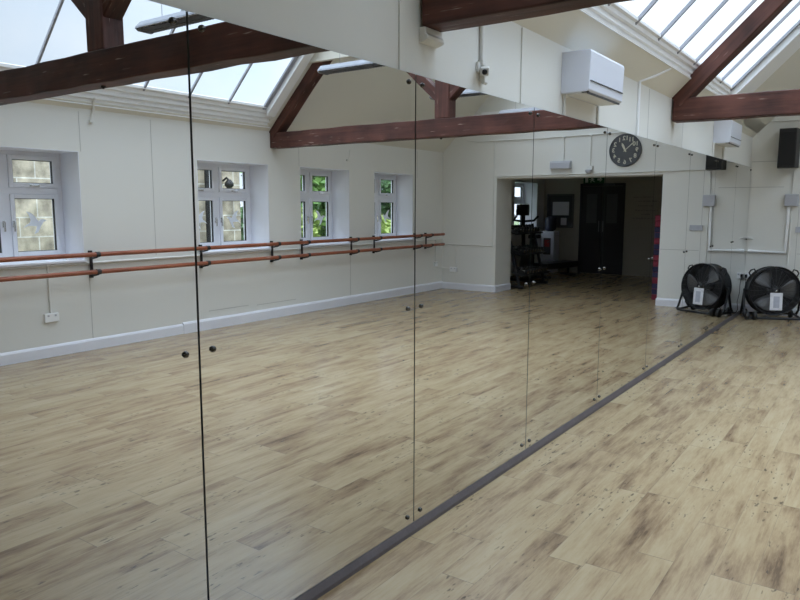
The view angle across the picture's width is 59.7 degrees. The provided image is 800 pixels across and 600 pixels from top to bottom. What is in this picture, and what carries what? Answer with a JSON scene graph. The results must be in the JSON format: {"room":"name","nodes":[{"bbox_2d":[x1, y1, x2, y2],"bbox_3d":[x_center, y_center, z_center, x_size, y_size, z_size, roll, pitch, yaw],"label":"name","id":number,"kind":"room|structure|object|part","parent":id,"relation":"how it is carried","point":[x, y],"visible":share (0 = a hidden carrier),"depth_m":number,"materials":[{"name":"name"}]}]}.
{"room":"exercise studio","nodes":[
{"label":"exercise studio","id":0,"kind":"room"},
{"bbox_2d":[149,0,752,166],"bbox_3d":[2.174,-0.588,6.403,0.388,2.490,18.200,5,9,35],"label":"wall","id":1,"kind":"structure","parent":0,"point":[367,30],"depth_m":3.32,"materials":[{"name":"beige paint"}]},
{"bbox_2d":[0,0,206,599],"bbox_3d":[-0.972,0.226,1.669,0.022,2.018,1.203,5,9,35],"label":"mirror panel","id":2,"kind":"object","parent":1,"relation":"attached to","point":[102,495],"visible":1,"depth_m":1.86,"materials":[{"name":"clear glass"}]},
{"bbox_2d":[186,11,414,599],"bbox_3d":[-0.278,0.097,2.640,0.022,2.018,1.181,5,9,35],"label":"mirror panel","id":3,"kind":"object","parent":1,"relation":"attached to","point":[303,155],"visible":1,"depth_m":2.51,"materials":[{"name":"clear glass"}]},
{"bbox_2d":[398,0,405,71],"bbox_3d":[0.009,-1.158,2.893,0.007,0.400,0.044,5,9,35],"label":"trim","id":4,"kind":"structure","parent":1,"relation":"attached to","point":[401,3],"depth_m":2.90,"materials":[{"name":"beige paint"}]},
{"bbox_2d":[419,26,443,47],"bbox_3d":[0.140,-1.148,3.048,0.044,0.064,0.140,5,9,35],"label":"corbel","id":5,"kind":"object","parent":1,"relation":"attached to","point":[427,36],"visible":1,"depth_m":3.02,"materials":[{"name":"beige stone"}]},
{"bbox_2d":[413,75,533,520],"bbox_3d":[0.413,-0.031,3.609,0.022,2.018,1.198,5,9,35],"label":"mirror panel","id":6,"kind":"object","parent":1,"relation":"attached to","point":[474,149],"visible":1,"depth_m":3.51,"materials":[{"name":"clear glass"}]},
{"bbox_2d":[478,25,485,65],"bbox_3d":[0.402,-1.292,3.423,0.036,0.272,0.036,5,9,35],"label":"cable conduit","id":7,"kind":"object","parent":1,"relation":"attached to","point":[481,60],"visible":0.52,"depth_m":3.42,"materials":[{"name":"white plastic"}]},
{"bbox_2d":[476,62,488,84],"bbox_3d":[0.405,-1.115,3.420,0.066,0.104,0.110,1,8,7],"label":"security camera","id":8,"kind":"object","parent":1,"relation":"attached to","point":[483,70],"visible":0.96,"depth_m":3.41,"materials":[{"name":"white plastic"}]},
{"bbox_3d":[0.393,-1.144,3.436,0.014,0.050,0.060,5,9,35],"label":"wall plate","id":9,"kind":"part","parent":8,"relation":"part of","materials":[{"name":"white plastic"}]},
{"bbox_3d":[0.414,-1.093,3.456,0.034,0.052,0.035,5,9,35],"label":"mount arm","id":10,"kind":"part","parent":8,"relation":"part of","materials":[{"name":"white plastic"}]},
{"bbox_2d":[294,310,739,599],"bbox_3d":[1.714,0.755,5.568,0.026,0.048,11.230,5,9,35],"label":"trim","id":11,"kind":"structure","parent":1,"relation":"attached to","point":[347,571],"depth_m":3.62,"materials":[{"name":"grey metal"}]},
{"bbox_2d":[520,27,524,103],"bbox_3d":[0.670,-1.280,3.819,0.007,0.400,0.032,5,9,35],"label":"trim","id":12,"kind":"structure","parent":1,"relation":"attached to","point":[522,28],"depth_m":3.81,"materials":[{"name":"beige paint"}]},
{"bbox_2d":[562,94,567,114],"bbox_3d":[1.016,-1.210,4.311,0.036,0.132,0.036,5,9,35],"label":"cable conduit","id":13,"kind":"object","parent":1,"relation":"attached to","point":[564,96],"visible":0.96,"depth_m":4.30,"materials":[{"name":"white plastic"}]},
{"bbox_2d":[525,107,606,448],"bbox_3d":[1.118,-0.161,4.597,0.022,2.018,1.226,5,9,35],"label":"mirror panel","id":14,"kind":"object","parent":1,"relation":"attached to","point":[569,171],"visible":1,"depth_m":4.51,"materials":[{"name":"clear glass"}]},
{"bbox_2d":[561,49,623,105],"bbox_3d":[1.241,-1.407,4.458,0.187,0.255,0.620,5,9,35],"label":"air conditioner","id":15,"kind":"object","parent":1,"relation":"attached to","point":[588,76],"visible":1,"depth_m":4.25,"materials":[{"name":"white plastic"}]},
{"bbox_2d":[567,92,616,105],"bbox_3d":[1.240,-1.287,4.475,0.115,0.008,0.580,5,9,35],"label":"grille","id":16,"kind":"object","parent":15,"relation":"attached to","point":[594,98],"depth_m":4.41,"materials":[{"name":"white plastic"}]},
{"bbox_2d":[596,105,599,124],"bbox_3d":[1.360,-1.412,4.774,0.036,0.412,0.036,5,9,35],"label":"cable conduit","id":17,"kind":"object","parent":1,"relation":"attached to","point":[597,119],"visible":0.11,"depth_m":4.79,"materials":[{"name":"white plastic"}]},
{"bbox_2d":[596,128,655,402],"bbox_3d":[1.831,-0.293,5.596,0.022,2.018,1.227,5,9,35],"label":"mirror panel","id":18,"kind":"object","parent":1,"relation":"attached to","point":[630,158],"visible":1,"depth_m":5.52,"materials":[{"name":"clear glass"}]},
{"bbox_2d":[647,89,649,138],"bbox_3d":[2.051,-1.536,5.759,0.001,0.400,0.012,5,9,35],"label":"trim","id":19,"kind":"structure","parent":1,"relation":"attached to","point":[649,89],"depth_m":5.76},
{"bbox_2d":[636,68,670,135],"bbox_3d":[2.038,-1.611,5.593,0.400,0.592,0.044,-5,9,-36],"label":"cable conduit","id":20,"kind":"object","parent":1,"relation":"attached to","point":[662,72],"visible":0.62,"depth_m":5.50,"materials":[{"name":"white paint"}]},
{"bbox_2d":[578,3,731,94],"bbox_3d":[1.812,-1.915,5.219,0.246,0.168,6.750,5,9,35],"label":"crown molding","id":21,"kind":"structure","parent":1,"relation":"attached to","point":[616,16],"depth_m":5.03,"materials":[{"name":"white paint"}]},
{"bbox_2d":[645,141,690,370],"bbox_3d":[2.544,-0.425,6.594,0.022,2.018,1.225,5,9,35],"label":"mirror panel","id":22,"kind":"object","parent":1,"relation":"attached to","point":[672,163],"visible":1,"depth_m":6.54,"materials":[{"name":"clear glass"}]},
{"bbox_2d":[680,151,716,348],"bbox_3d":[3.256,-0.557,7.592,0.022,2.018,1.224,5,9,35],"label":"mirror panel","id":23,"kind":"object","parent":1,"relation":"attached to","point":[702,176],"visible":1,"depth_m":7.54,"materials":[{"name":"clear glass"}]},
{"bbox_2d":[712,142,715,156],"bbox_3d":[3.497,-1.679,7.785,0.036,0.152,0.036,5,9,35],"label":"cable conduit","id":24,"kind":"object","parent":1,"relation":"attached to","point":[714,143],"visible":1,"depth_m":7.78,"materials":[{"name":"white plastic"}]},
{"bbox_2d":[706,158,736,331],"bbox_3d":[3.971,-0.689,8.594,0.022,2.018,1.237,5,9,35],"label":"mirror panel","id":25,"kind":"object","parent":1,"relation":"attached to","point":[725,181],"visible":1,"depth_m":8.54,"materials":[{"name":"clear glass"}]},
{"bbox_2d":[713,120,741,147],"bbox_3d":[3.745,-1.890,7.964,0.187,0.255,0.620,5,9,35],"label":"air conditioner","id":26,"kind":"object","parent":1,"relation":"attached to","point":[727,133],"visible":0.94,"depth_m":7.74,"materials":[{"name":"white plastic"}]},
{"bbox_2d":[716,143,735,147],"bbox_3d":[3.744,-1.770,7.980,0.115,0.008,0.580,5,9,35],"label":"grille","id":27,"kind":"object","parent":26,"relation":"attached to","point":[728,145],"depth_m":7.94,"materials":[{"name":"white plastic"}]},
{"bbox_2d":[727,163,751,317],"bbox_3d":[4.649,-0.815,9.543,0.022,2.018,1.092,5,9,35],"label":"mirror panel","id":28,"kind":"object","parent":1,"relation":"attached to","point":[743,175],"visible":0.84,"depth_m":9.50,"materials":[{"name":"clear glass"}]},
{"bbox_2d":[317,313,799,599],"bbox_3d":[4.268,0.906,5.105,5.525,0.120,18.200,5,9,35],"label":"floor","id":29,"kind":"structure","parent":0,"point":[684,485],"depth_m":3.52,"materials":[{"name":"brown wood"}]},
{"bbox_2d":[739,266,799,319],"bbox_3d":[5.093,-0.124,9.647,0.793,0.723,0.769,2,8,11],"label":"fan","id":30,"kind":"object","parent":29,"relation":"on","point":[769,290],"visible":1,"depth_m":9.45,"materials":[{"name":"black metal"}]},
{"bbox_3d":[4.938,-0.286,9.481,0.247,0.253,0.114,2,4,11],"label":"blade","id":31,"kind":"part","parent":30,"relation":"part of","materials":[{"name":"grey metal"}]},
{"bbox_3d":[4.965,0.034,9.495,0.260,0.243,0.114,2,4,11],"label":"blade","id":32,"kind":"part","parent":30,"relation":"part of","materials":[{"name":"grey metal"}]},
{"bbox_2d":[750,268,799,313],"bbox_3d":[5.050,-0.121,9.383,0.632,0.632,0.025,2,4,11],"label":"grille","id":33,"kind":"object","parent":30,"relation":"attached to","point":[776,298],"depth_m":9.37,"materials":[{"name":"grey metal"}]},
{"bbox_3d":[5.232,-0.143,9.431,0.232,0.278,0.114,2,4,11],"label":"blade","id":34,"kind":"part","parent":30,"relation":"part of","materials":[{"name":"grey metal"}]},
{"bbox_2d":[512,9,764,137],"bbox_3d":[1.032,-1.649,4.266,0.295,0.295,13.650,5,9,35],"label":"ceiling","id":35,"kind":"structure","parent":0,"point":[574,30],"depth_m":4.65,"materials":[{"name":"beige paint"}]},
{"bbox_2d":[736,48,799,132],"bbox_3d":[5.288,-3.321,8.082,2.395,2.395,2.200,5,9,35],"label":"ceiling","id":36,"kind":"structure","parent":0,"point":[787,76],"depth_m":8.19,"materials":[{"name":"beige paint"}]},
{"bbox_2d":[731,25,799,93],"bbox_3d":[4.599,-3.240,6.904,2.200,2.315,0.520,5,9,35],"label":"trim","id":37,"kind":"structure","parent":36,"relation":"attached to","point":[789,45],"depth_m":7.36,"materials":[{"name":"white paint"}]},
{"bbox_2d":[744,116,799,307],"bbox_3d":[7.238,-2.284,8.557,5.925,5.300,0.600,5,9,35],"label":"wall","id":38,"kind":"structure","parent":0,"point":[767,210],"depth_m":9.76,"materials":[{"name":"beige paint"}]},
{"bbox_2d":[747,207,790,253],"bbox_3d":[5.178,-0.984,9.799,0.500,0.652,0.044,5,9,35],"label":"cable conduit","id":39,"kind":"object","parent":38,"relation":"attached to","point":[788,208],"visible":1,"depth_m":9.68,"materials":[{"name":"white paint"}]},
{"bbox_2d":[745,304,799,316],"bbox_3d":[7.216,0.284,8.901,5.095,0.120,0.618,5,9,35],"label":"baseboard","id":40,"kind":"structure","parent":38,"relation":"attached to","point":[748,307],"depth_m":10.03,"materials":[{"name":"white paint"}]},
{"bbox_2d":[770,119,799,121],"bbox_3d":[6.893,-2.282,8.418,4.522,0.066,0.036,5,9,35],"label":"cable conduit","id":41,"kind":"object","parent":38,"relation":"attached to","point":[798,119],"visible":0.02,"depth_m":9.56,"materials":[{"name":"white plastic"}]},
{"bbox_2d":[777,128,799,168],"bbox_3d":[5.266,-2.054,9.458,0.259,0.520,0.270,5,9,35],"label":"loudspeaker","id":42,"kind":"object","parent":38,"relation":"attached to","point":[789,138],"visible":1,"depth_m":9.35,"materials":[{"name":"black plastic"}]},
{"bbox_2d":[778,131,795,165],"bbox_3d":[5.190,-2.030,9.354,0.190,0.440,0.010,5,9,35],"label":"speaker grille","id":43,"kind":"object","parent":42,"relation":"attached to","point":[787,139],"depth_m":9.35,"materials":[{"name":"black"}]},
{"bbox_2d":[787,206,792,265],"bbox_3d":[5.400,-0.887,9.668,0.036,0.832,0.036,5,9,35],"label":"cable conduit","id":44,"kind":"object","parent":38,"relation":"attached to","point":[790,206],"visible":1,"depth_m":9.66,"materials":[{"name":"white plastic"}]},
{"bbox_2d":[784,194,798,205],"bbox_3d":[5.381,-1.370,9.584,0.170,0.164,0.078,5,9,35],"label":"junction box","id":45,"kind":"object","parent":38,"relation":"attached to","point":[790,199],"visible":1,"depth_m":9.55,"materials":[{"name":"grey plastic"}]},
{"bbox_2d":[792,166,799,192],"bbox_3d":[6.816,-1.512,8.575,3.503,0.365,0.036,5,9,35],"label":"cable conduit","id":46,"kind":"object","parent":38,"relation":"attached to","point":[799,166],"visible":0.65,"depth_m":9.56,"materials":[{"name":"white plastic"}]},
{"bbox_2d":[794,199,799,270],"bbox_3d":[5.478,-0.841,9.632,0.006,1.950,0.002,5,9,35],"label":"trim","id":47,"kind":"structure","parent":38,"relation":"attached to","point":[799,199],"depth_m":9.63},
{"bbox_3d":[-0.575,-2.236,-0.132,2.395,2.395,4.800,5,9,35],"label":"ceiling","id":48,"kind":"structure","parent":0,"visible":0},
{"bbox_2d":[608,0,799,90],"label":"window","id":49,"kind":"structure","parent":48,"relation":"attached to","point":[652,3],"depth_m":5.96,"materials":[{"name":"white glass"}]},
{"bbox_3d":[6.784,-0.173,3.353,0.420,2.490,18.500,5,9,35],"label":"wall","id":50,"kind":"structure","parent":0,"visible":0},
{"bbox_2d":[422,0,631,31],"bbox_3d":[2.227,-1.717,1.488,5.174,1.521,0.170,5,9,35],"label":"roof truss","id":51,"kind":"object","parent":50,"relation":"attached to","point":[438,15],"visible":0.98,"depth_m":2.84,"materials":[{"name":"brown wood"}]},
{"bbox_2d":[672,0,799,122],"bbox_3d":[4.595,-2.156,4.806,5.174,1.521,0.170,5,9,35],"label":"roof truss","id":52,"kind":"object","parent":50,"relation":"attached to","point":[687,107],"visible":0.96,"depth_m":5.98,"materials":[{"name":"brown wood"}]}
]}

